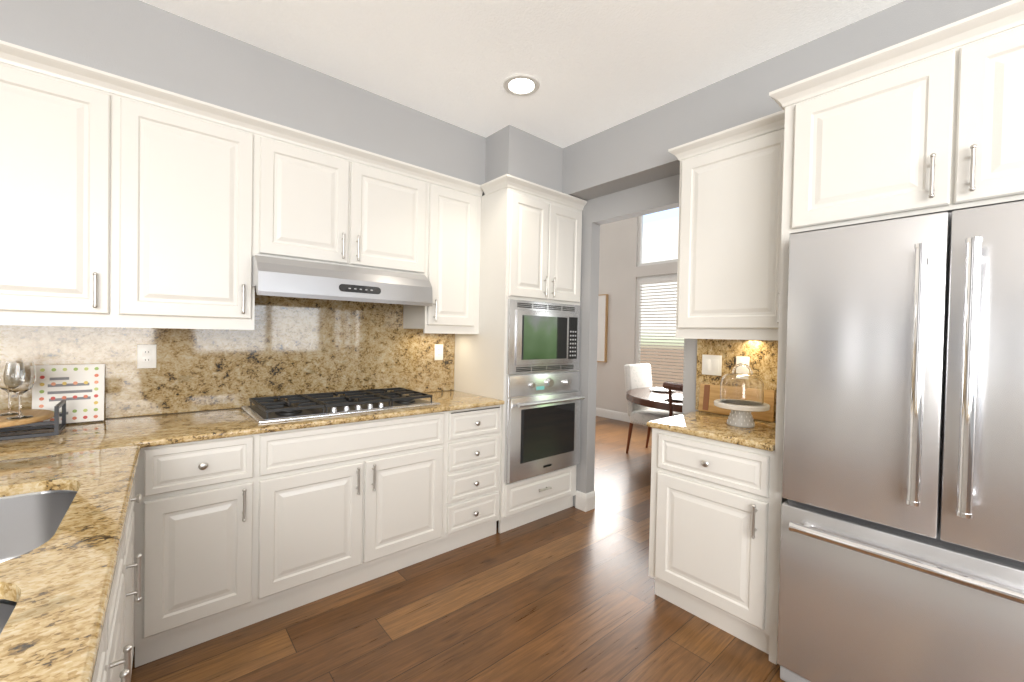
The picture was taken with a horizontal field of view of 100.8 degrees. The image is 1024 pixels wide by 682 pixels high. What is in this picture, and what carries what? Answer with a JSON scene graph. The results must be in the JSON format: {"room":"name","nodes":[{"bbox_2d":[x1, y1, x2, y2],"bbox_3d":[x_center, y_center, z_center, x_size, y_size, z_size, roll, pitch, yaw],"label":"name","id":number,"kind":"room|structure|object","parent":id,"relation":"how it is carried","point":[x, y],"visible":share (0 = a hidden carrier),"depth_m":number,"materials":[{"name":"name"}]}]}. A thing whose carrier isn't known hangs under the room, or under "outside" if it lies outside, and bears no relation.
{"room":"kitchen","nodes":[
{"label":"kitchen","id":0,"kind":"room"},
{"bbox_2d":[131,416,784,681],"bbox_3d":[-0.007,1.363,1.361,14.000,0.060,14.000,0,1,-41],"label":"floor","id":1,"kind":"structure","parent":0,"point":[567,595],"depth_m":1.98,"materials":[{"name":"brown wood"}]},
{"bbox_2d":[135,521,495,667],"bbox_3d":[-0.808,1.252,2.284,1.832,0.100,0.020,0,1,-41],"label":"toe-kick","id":2,"kind":"object","parent":1,"relation":"on","point":[158,648],"visible":0.64,"depth_m":2.05,"materials":[{"name":"white"}]},
{"bbox_2d":[454,187,581,532],"bbox_3d":[0.042,0.136,3.296,0.760,2.335,0.640,0,1,-41],"label":"oven cabinet","id":3,"kind":"object","parent":1,"relation":"on","point":[480,363],"depth_m":2.95,"materials":[{"name":"white wood"}]},
{"bbox_2d":[508,192,548,299],"bbox_3d":[0.132,-0.644,2.917,0.353,0.690,0.056,0,1,-41],"label":"tower door","id":4,"kind":"structure","parent":3,"relation":"attached to","point":[528,244],"depth_m":2.91,"materials":[{"name":"white wood"}]},
{"bbox_2d":[536,386,543,389],"bbox_3d":[0.201,0.334,3.001,0.080,0.025,0.001,0,1,-41],"label":"display","id":5,"kind":"object","parent":3,"relation":"attached to","point":[540,388],"visible":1,"depth_m":3.00,"materials":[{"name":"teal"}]},
{"bbox_2d":[506,299,579,374],"bbox_3d":[0.230,-0.026,3.077,0.716,0.503,0.072,0,1,-41],"label":"trim","id":6,"kind":"structure","parent":3,"relation":"attached to","point":[511,368],"depth_m":2.90,"materials":[{"name":"silver metal"}]},
{"bbox_2d":[508,372,579,396],"bbox_3d":[0.259,0.307,3.041,0.712,0.140,0.038,0,1,-41],"label":"panel","id":7,"kind":"object","parent":3,"relation":"attached to","point":[518,385],"depth_m":3.02,"materials":[{"name":"silver metal"}]},
{"bbox_2d":[522,315,566,359],"bbox_3d":[0.239,-0.023,3.016,0.451,0.305,0.001,0,1,-41],"label":"microwave window","id":8,"kind":"structure","parent":3,"relation":"attached to","point":[544,337],"depth_m":3.00,"materials":[{"name":"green glass"}]},
{"bbox_2d":[507,391,584,482],"bbox_3d":[0.268,0.668,3.027,0.712,0.564,0.088,0,1,-41],"label":"door","id":9,"kind":"structure","parent":3,"relation":"attached to","point":[517,471],"depth_m":2.94,"materials":[{"name":"silver metal"}]},
{"bbox_2d":[520,403,574,463],"bbox_3d":[0.268,0.650,3.044,0.546,0.367,0.001,0,1,-41],"label":"oven window","id":10,"kind":"structure","parent":9,"relation":"in","point":[547,431],"depth_m":3.03,"materials":[{"name":"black glass"}]},
{"bbox_2d":[515,309,578,364],"bbox_3d":[0.266,-0.023,3.050,0.626,0.375,0.016,0,1,-41],"label":"door","id":11,"kind":"structure","parent":3,"relation":"attached to","point":[518,349],"depth_m":2.96,"materials":[{"name":"silver metal"}]},
{"bbox_2d":[546,204,581,302],"bbox_3d":[0.407,-0.643,3.154,0.353,0.690,0.056,0,1,-41],"label":"tower door","id":12,"kind":"structure","parent":3,"relation":"attached to","point":[564,245],"depth_m":3.15,"materials":[{"name":"white wood"}]},
{"bbox_2d":[568,317,577,358],"bbox_3d":[0.462,-0.022,3.207,0.095,0.315,0.001,0,1,-41],"label":"microwave keypad","id":13,"kind":"object","parent":3,"relation":"attached to","point":[573,322],"visible":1,"depth_m":3.21,"materials":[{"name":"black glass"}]},
{"bbox_2d":[624,363,681,453],"bbox_3d":[1.632,0.795,4.888,0.486,1.034,0.534,0,1,-41],"label":"dining chair","id":14,"kind":"object","parent":1,"relation":"on","point":[637,376],"visible":0.71,"depth_m":4.89,"materials":[{"name":"fabric"}]},
{"bbox_2d":[626,387,682,412],"bbox_3d":[1.933,0.943,4.325,1.500,0.763,1.500,0,1,-41],"label":"dining table","id":15,"kind":"object","parent":1,"relation":"on","point":[646,397],"visible":0.12,"depth_m":4.12,"materials":[{"name":"brown"}]},
{"bbox_2d":[650,387,673,391],"bbox_3d":[1.664,0.535,4.673,0.278,0.029,0.278,2,1,43],"label":"plate","id":16,"kind":"object","parent":15,"relation":"on","point":[660,389],"depth_m":4.67,"materials":[{"name":"white ceramic"}]},
{"bbox_2d":[663,395,682,400],"bbox_3d":[1.586,0.544,4.041,0.278,0.029,0.278,2,1,43],"label":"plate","id":17,"kind":"object","parent":15,"relation":"on","point":[674,397],"depth_m":4.05,"materials":[{"name":"white ceramic"}]},
{"bbox_2d":[663,382,682,416],"bbox_3d":[1.590,0.839,3.534,0.552,0.982,0.490,0,1,-41],"label":"dining chair","id":18,"kind":"object","parent":1,"relation":"on","point":[670,386],"visible":0.15,"depth_m":3.53,"materials":[{"name":"brown wood"}]},
{"bbox_2d":[647,424,787,663],"bbox_3d":[1.118,0.900,2.181,0.584,0.885,0.575,0,1,-41],"label":"base cabinet","id":19,"kind":"object","parent":1,"relation":"on","point":[715,534],"depth_m":1.94,"materials":[{"name":"white wood"}]},
{"bbox_2d":[647,408,783,447],"bbox_3d":[1.119,0.442,2.176,0.594,0.029,0.590,0,1,-41],"label":"countertop","id":20,"kind":"structure","parent":19,"relation":"on","point":[767,434],"depth_m":2.07,"materials":[{"name":"beige stone"}]},
{"bbox_2d":[698,383,774,421],"bbox_3d":[1.261,0.343,2.400,0.039,0.165,0.400,0,1,-41],"label":"cutting board","id":21,"kind":"object","parent":20,"relation":"on","point":[709,394],"visible":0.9,"depth_m":2.46,"materials":[{"name":"brown wood"}]},
{"bbox_2d":[768,0,1023,664],"bbox_3d":[1.614,0.173,1.571,0.630,2.377,1.051,0,1,-41],"label":"cabinet","id":22,"kind":"object","parent":1,"relation":"on","point":[932,122],"depth_m":1.47,"materials":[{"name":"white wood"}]},
{"bbox_2d":[777,201,1023,681],"bbox_3d":[1.563,0.471,1.517,0.721,1.770,0.870,0,1,-41],"label":"refrigerator","id":23,"kind":"object","parent":1,"relation":"on","point":[902,538],"visible":1,"depth_m":1.39,"materials":[{"name":"grey metal"}]},
{"bbox_3d":[-0.152,0.867,-0.544,0.656,0.785,1.700,0,1,-39],"label":"pen","id":24,"kind":"object","parent":1,"relation":"on","visible":0},
{"bbox_2d":[0,445,140,681],"bbox_3d":[-0.737,0.440,-0.039,1.043,0.030,3.344,0,1,-39],"label":"countertop","id":25,"kind":"structure","parent":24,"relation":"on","point":[57,587],"depth_m":0.76,"materials":[{"name":"stone"}]},
{"bbox_2d":[0,599,16,633],"bbox_3d":[-0.851,0.553,0.421,0.444,0.212,0.579,0,1,-39],"label":"sink basin","id":26,"kind":"object","parent":25,"relation":"attached to","point":[7,607],"visible":0.09,"depth_m":0.72,"materials":[{"name":"silver metal"}]},
{"bbox_2d":[0,492,40,498],"bbox_3d":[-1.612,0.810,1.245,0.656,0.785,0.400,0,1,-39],"label":"sink rim","id":27,"kind":"object","parent":25,"relation":"attached to","point":[19,495],"depth_m":1.18,"materials":[{"name":"white"}]},
{"bbox_2d":[0,490,76,562],"bbox_3d":[-1.238,0.537,0.896,0.444,0.212,0.604,0,1,-39],"label":"sink basin","id":28,"kind":"object","parent":25,"relation":"attached to","point":[28,523],"visible":0.21,"depth_m":1.18,"materials":[{"name":"silver metal"}]},
{"label":"pen","id":29,"kind":"object","parent":24,"relation":"attached to","visible":0},
{"bbox_2d":[92,613,106,681],"bbox_3d":[-0.687,0.548,0.680,0.020,0.183,0.419,0,1,-39],"label":"drawer front","id":30,"kind":"object","parent":29,"relation":"attached to","point":[100,665],"visible":0.26,"depth_m":0.79,"materials":[{"name":"white wood"}]},
{"bbox_2d":[107,532,123,649],"bbox_3d":[-0.959,0.538,1.014,0.020,0.183,0.419,0,1,-39],"label":"drawer front","id":31,"kind":"object","parent":29,"relation":"attached to","point":[114,593],"visible":0.29,"depth_m":0.99,"materials":[{"name":"white wood"}]},
{"bbox_2d":[102,669,129,681],"bbox_3d":[-0.681,0.929,0.698,0.056,0.545,0.419,0,1,-39],"label":"door","id":32,"kind":"structure","parent":29,"relation":"attached to","point":[104,677],"depth_m":0.84,"materials":[{"name":"white"}]},
{"bbox_2d":[104,573,131,681],"bbox_3d":[-0.953,0.919,1.031,0.055,0.545,0.419,0,1,-39],"label":"door","id":33,"kind":"structure","parent":29,"relation":"attached to","point":[115,651],"depth_m":1.00,"materials":[{"name":"white wood"}]},
{"bbox_2d":[122,511,141,673],"bbox_3d":[-1.264,0.906,1.412,0.056,0.545,0.465,0,1,-39],"label":"door","id":34,"kind":"structure","parent":29,"relation":"attached to","point":[128,618],"depth_m":1.34,"materials":[{"name":"white wood"}]},
{"bbox_2d":[124,480,141,554],"bbox_3d":[-1.260,0.526,1.404,0.047,0.183,0.465,0,1,-39],"label":"drawer","id":35,"kind":"object","parent":29,"relation":"attached to","point":[128,520],"depth_m":1.40,"materials":[{"name":"white"}]},
{"bbox_2d":[0,0,1011,200],"bbox_3d":[-0.282,-1.194,-2.389,8.680,0.360,8.790,0,1,-41],"label":"soffit","id":36,"kind":"structure","parent":0,"point":[143,42],"depth_m":2.18,"materials":[{"name":"paint"}]},
{"bbox_2d":[140,0,904,147],"bbox_3d":[-0.278,-1.424,-2.393,8.680,0.100,8.790,0,1,-41],"label":"ceiling","id":37,"kind":"structure","parent":0,"point":[593,67],"depth_m":2.06,"materials":[{"name":"paint"}]},
{"bbox_2d":[503,74,539,95],"bbox_3d":[0.053,-1.438,2.387,0.210,0.007,0.210,0,1,-41],"label":"recessed light","id":38,"kind":"object","parent":37,"relation":"in","point":[521,85],"visible":1,"depth_m":2.38,"materials":[{"name":"white"}]},
{"bbox_2d":[573,174,697,505],"bbox_3d":[3.040,-0.543,0.476,0.100,3.900,8.790,0,1,-41],"label":"wall","id":39,"kind":"structure","parent":0,"point":[590,250],"depth_m":3.26,"materials":[{"name":"paint"}]},
{"bbox_2d":[575,490,594,511],"bbox_3d":[0.577,1.246,3.329,0.114,0.135,0.104,0,1,-41],"label":"baseboard","id":40,"kind":"structure","parent":39,"relation":"attached to","point":[584,502],"depth_m":3.29,"materials":[{"name":"white wood"}]},
{"bbox_2d":[675,108,789,335],"bbox_3d":[1.229,-0.543,2.228,0.368,1.012,0.575,0,1,-41],"label":"upper cabinet","id":41,"kind":"object","parent":39,"relation":"attached to","point":[733,261],"depth_m":2.10,"materials":[{"name":"white wood"}]},
{"bbox_2d":[695,336,786,423],"bbox_3d":[1.335,0.196,2.366,0.020,0.463,0.610,0,1,-41],"label":"backsplash","id":42,"kind":"structure","parent":39,"relation":"attached to","point":[717,356],"depth_m":2.35,"materials":[{"name":"beige stone"}]},
{"bbox_2d":[701,354,721,375],"bbox_3d":[1.187,0.143,2.518,0.008,0.120,0.115,0,1,-41],"label":"switch","id":43,"kind":"object","parent":42,"relation":"attached to","point":[711,364],"depth_m":2.52,"materials":[{"name":"white plastic"}]},
{"bbox_2d":[735,356,749,377],"bbox_3d":[1.300,0.146,2.387,0.006,0.117,0.070,0,1,-41],"label":"switch","id":44,"kind":"object","parent":42,"relation":"attached to","point":[738,359],"depth_m":2.39,"materials":[{"name":"white plastic"}]},
{"bbox_2d":[783,0,1023,239],"bbox_3d":[1.661,-0.721,1.552,0.594,0.587,0.945,0,1,-41],"label":"upper cabinet","id":45,"kind":"object","parent":39,"relation":"attached to","point":[929,122],"depth_m":1.44,"materials":[{"name":"white wood"}]},
{"bbox_2d":[596,216,676,412],"bbox_3d":[2.987,-0.623,5.505,0.120,3.900,6.900,0,1,-41],"label":"wall","id":46,"kind":"structure","parent":0,"point":[620,271],"depth_m":6.85,"materials":[{"name":"paint"}]},
{"bbox_2d":[597,294,608,361],"bbox_3d":[1.503,-0.213,7.099,0.053,1.130,0.210,0,1,-41],"label":"picture","id":47,"kind":"object","parent":46,"relation":"attached to","point":[602,337],"visible":0.81,"depth_m":7.06,"materials":[{"name":"white"}]},
{"bbox_2d":[604,294,608,361],"bbox_3d":[1.566,-0.210,7.025,0.053,1.130,0.015,0,1,-41],"label":"picture frame","id":48,"kind":"object","parent":47,"relation":"attached to","point":[605,295],"depth_m":7.02,"materials":[{"name":"brown wood"}]},
{"bbox_2d":[596,408,629,421],"bbox_3d":[2.931,1.260,5.453,0.014,0.135,6.800,0,1,-41],"label":"baseboard","id":49,"kind":"structure","parent":46,"relation":"attached to","point":[615,415],"depth_m":6.94,"materials":[{"name":"white wood"}]},
{"bbox_2d":[635,207,683,386],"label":"dining window","id":50,"kind":"structure","parent":46,"relation":"in","point":[659,279],"depth_m":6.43,"materials":[{"name":"white"}]},
{"bbox_2d":[714,363,769,427],"bbox_3d":[1.166,0.271,2.151,0.252,0.314,0.252,0,1,-41],"label":"cake stand","id":51,"kind":"object","parent":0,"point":[741,396],"visible":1,"depth_m":2.08,"materials":[{"name":"clear glass"}]},
{"bbox_3d":[-3.147,-0.675,1.029,8.780,3.900,0.100,0,1,-41],"label":"wall","id":52,"kind":"structure","parent":0,"visible":0},
{"bbox_2d":[0,62,255,323],"bbox_3d":[-2.121,-0.571,1.626,1.915,0.955,0.328,0,1,-41],"label":"wall cabinet","id":53,"kind":"object","parent":52,"relation":"attached to","point":[113,314],"visible":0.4,"depth_m":1.79,"materials":[{"name":"white wood"}]},
{"bbox_2d":[0,64,109,313],"bbox_3d":[-1.844,-0.570,1.610,0.455,0.913,0.056,0,1,-41],"label":"door","id":54,"kind":"structure","parent":53,"relation":"attached to","point":[54,195],"depth_m":1.66,"materials":[{"name":"white wood"}]},
{"bbox_2d":[0,317,253,329],"bbox_3d":[-2.031,-0.075,1.517,1.915,0.030,0.020,0,1,-41],"label":"rail","id":55,"kind":"object","parent":53,"relation":"attached to","point":[86,323],"visible":1,"depth_m":1.80,"materials":[{"name":"white wood"}]},
{"bbox_2d":[119,97,252,318],"bbox_3d":[-1.465,-0.567,1.935,0.485,0.913,0.056,0,1,-41],"label":"door","id":56,"kind":"structure","parent":53,"relation":"attached to","point":[185,215],"depth_m":1.92,"materials":[{"name":"white wood"}]},
{"bbox_2d":[0,325,454,418],"bbox_3d":[-1.706,0.138,2.207,3.308,0.464,0.020,0,1,-41],"label":"backsplash","id":57,"kind":"structure","parent":52,"relation":"attached to","point":[202,369],"depth_m":2.33,"materials":[{"name":"stone"}]},
{"bbox_2d":[137,344,156,367],"bbox_3d":[-1.809,0.076,2.098,0.072,0.118,0.007,0,1,-41],"label":"electrical outlet plate","id":58,"kind":"object","parent":57,"relation":"attached to","point":[141,347],"depth_m":2.10,"materials":[{"name":"white plastic"}]},
{"bbox_2d":[434,344,442,359],"bbox_3d":[-0.549,0.084,3.179,0.072,0.118,0.006,0,1,-41],"label":"electrical outlet plate","id":59,"kind":"object","parent":57,"relation":"attached to","point":[436,351],"visible":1,"depth_m":3.17,"materials":[{"name":"white plastic"}]},
{"bbox_2d":[0,40,586,209],"bbox_3d":[-1.077,-1.061,2.067,4.070,0.062,0.336,0,1,-41],"label":"crown molding","id":60,"kind":"structure","parent":52,"relation":"attached to","point":[39,62],"depth_m":2.05,"materials":[{"name":"white wood"}]},
{"bbox_2d":[133,405,500,646],"bbox_3d":[-0.967,0.804,2.450,1.862,0.785,0.645,0,1,-41],"label":"base cabinet","id":61,"kind":"object","parent":52,"relation":"attached to","point":[138,509],"depth_m":1.95,"materials":[{"name":"white wood"}]},
{"bbox_2d":[143,481,252,638],"bbox_3d":[-1.297,0.903,1.771,0.370,0.540,0.056,0,1,-41],"label":"base door","id":62,"kind":"structure","parent":61,"relation":"attached to","point":[197,555],"depth_m":1.77,"materials":[{"name":"white wood"}]},
{"bbox_2d":[0,390,503,460],"bbox_3d":[-1.493,0.394,1.955,3.308,0.030,0.693,0,1,-41],"label":"countertop","id":63,"kind":"structure","parent":61,"relation":"on","point":[144,431],"depth_m":1.87,"materials":[{"name":"stone"}]},
{"bbox_2d":[0,360,65,440],"bbox_3d":[-2.026,0.226,1.636,0.400,0.293,0.352,0,1,-41],"label":"serving tray","id":64,"kind":"object","parent":63,"relation":"on","point":[18,377],"visible":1,"depth_m":1.65,"materials":[{"name":"black metal"}]},
{"bbox_2d":[32,364,104,425],"bbox_3d":[-1.994,0.238,1.909,0.225,0.261,0.057,0,1,-41],"label":"cookbook","id":65,"kind":"object","parent":63,"relation":"on","point":[79,389],"visible":0.79,"depth_m":1.91,"materials":[{"name":"white paper"}]},
{"bbox_2d":[241,394,439,423],"bbox_3d":[-0.970,0.375,2.466,0.965,0.012,0.510,0,1,-41],"label":"cooktop","id":66,"kind":"object","parent":63,"relation":"on","point":[255,416],"visible":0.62,"depth_m":2.20,"materials":[{"name":"silver metal"}]},
{"bbox_2d":[248,387,432,419],"bbox_3d":[-0.970,0.346,2.465,0.905,0.046,0.450,0,1,-41],"label":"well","id":67,"kind":"object","parent":66,"relation":"on","point":[273,415],"depth_m":2.37,"materials":[{"name":"grey metal"}]},
{"bbox_2d":[258,462,362,598],"bbox_3d":[-0.957,0.905,2.062,0.475,0.540,0.056,0,1,-41],"label":"base door","id":68,"kind":"structure","parent":61,"relation":"attached to","point":[310,526],"depth_m":2.05,"materials":[{"name":"white wood"}]},
{"bbox_2d":[259,413,443,475],"bbox_3d":[-0.777,0.522,2.228,0.962,0.183,0.020,0,1,-41],"label":"drawer front","id":69,"kind":"object","parent":61,"relation":"attached to","point":[290,451],"visible":1,"depth_m":2.16,"materials":[{"name":"white wood"}]},
{"bbox_2d":[363,447,443,562],"bbox_3d":[-0.588,0.907,2.379,0.475,0.540,0.056,0,1,-41],"label":"base door","id":70,"kind":"structure","parent":61,"relation":"attached to","point":[403,505],"depth_m":2.37,"materials":[{"name":"white wood"}]},
{"bbox_2d":[254,292,402,328],"bbox_3d":[-1.136,-0.260,2.683,0.958,0.341,0.020,0,1,-41],"label":"backsplash","id":71,"kind":"structure","parent":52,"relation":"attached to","point":[282,311],"depth_m":2.64,"materials":[{"name":"stone"}]},
{"bbox_2d":[255,134,426,275],"bbox_3d":[-1.026,-0.734,2.558,0.960,0.615,0.328,0,1,-41],"label":"carcass","id":72,"kind":"object","parent":52,"relation":"attached to","point":[257,196],"visible":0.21,"depth_m":2.26,"materials":[{"name":"white wood"}]},
{"bbox_2d":[259,136,348,263],"bbox_3d":[-1.087,-0.731,2.253,0.440,0.581,0.056,0,1,-41],"label":"door","id":73,"kind":"structure","parent":72,"relation":"attached to","point":[303,203],"depth_m":2.25,"materials":[{"name":"white wood"}]},
{"bbox_2d":[252,255,432,305],"bbox_3d":[-0.993,-0.320,2.468,0.927,0.200,0.486,0,1,-41],"label":"range hood","id":74,"kind":"object","parent":72,"relation":"attached to","point":[275,276],"visible":0.93,"depth_m":2.22,"materials":[{"name":"silver metal"}]},
{"bbox_2d":[339,284,380,293],"bbox_3d":[-0.822,-0.281,2.299,0.230,0.040,0.003,0,1,-41],"label":"controls","id":75,"kind":"object","parent":74,"relation":"attached to","point":[346,287],"visible":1,"depth_m":2.29,"materials":[{"name":"black plastic"}]},
{"bbox_2d":[349,162,425,272],"bbox_3d":[-0.730,-0.728,2.559,0.478,0.581,0.056,0,1,-41],"label":"door","id":76,"kind":"structure","parent":72,"relation":"attached to","point":[388,217],"depth_m":2.55,"materials":[{"name":"white wood"}]},
{"bbox_2d":[403,182,480,329],"bbox_3d":[-0.500,-0.561,3.014,0.433,0.955,0.328,0,1,-41],"label":"carcass","id":77,"kind":"object","parent":52,"relation":"attached to","point":[414,316],"visible":0.29,"depth_m":2.93,"materials":[{"name":"white wood"}]},
{"bbox_2d":[423,329,478,333],"bbox_3d":[-0.410,-0.065,2.905,0.433,0.030,0.020,0,1,-41],"label":"rail","id":78,"kind":"object","parent":77,"relation":"attached to","point":[448,331],"visible":1,"depth_m":2.88,"materials":[{"name":"white wood"}]},
{"bbox_2d":[427,184,476,325],"bbox_3d":[-0.388,-0.560,2.857,0.370,0.913,0.056,0,1,-41],"label":"door","id":79,"kind":"structure","parent":77,"relation":"attached to","point":[452,246],"depth_m":2.85,"materials":[{"name":"white wood"}]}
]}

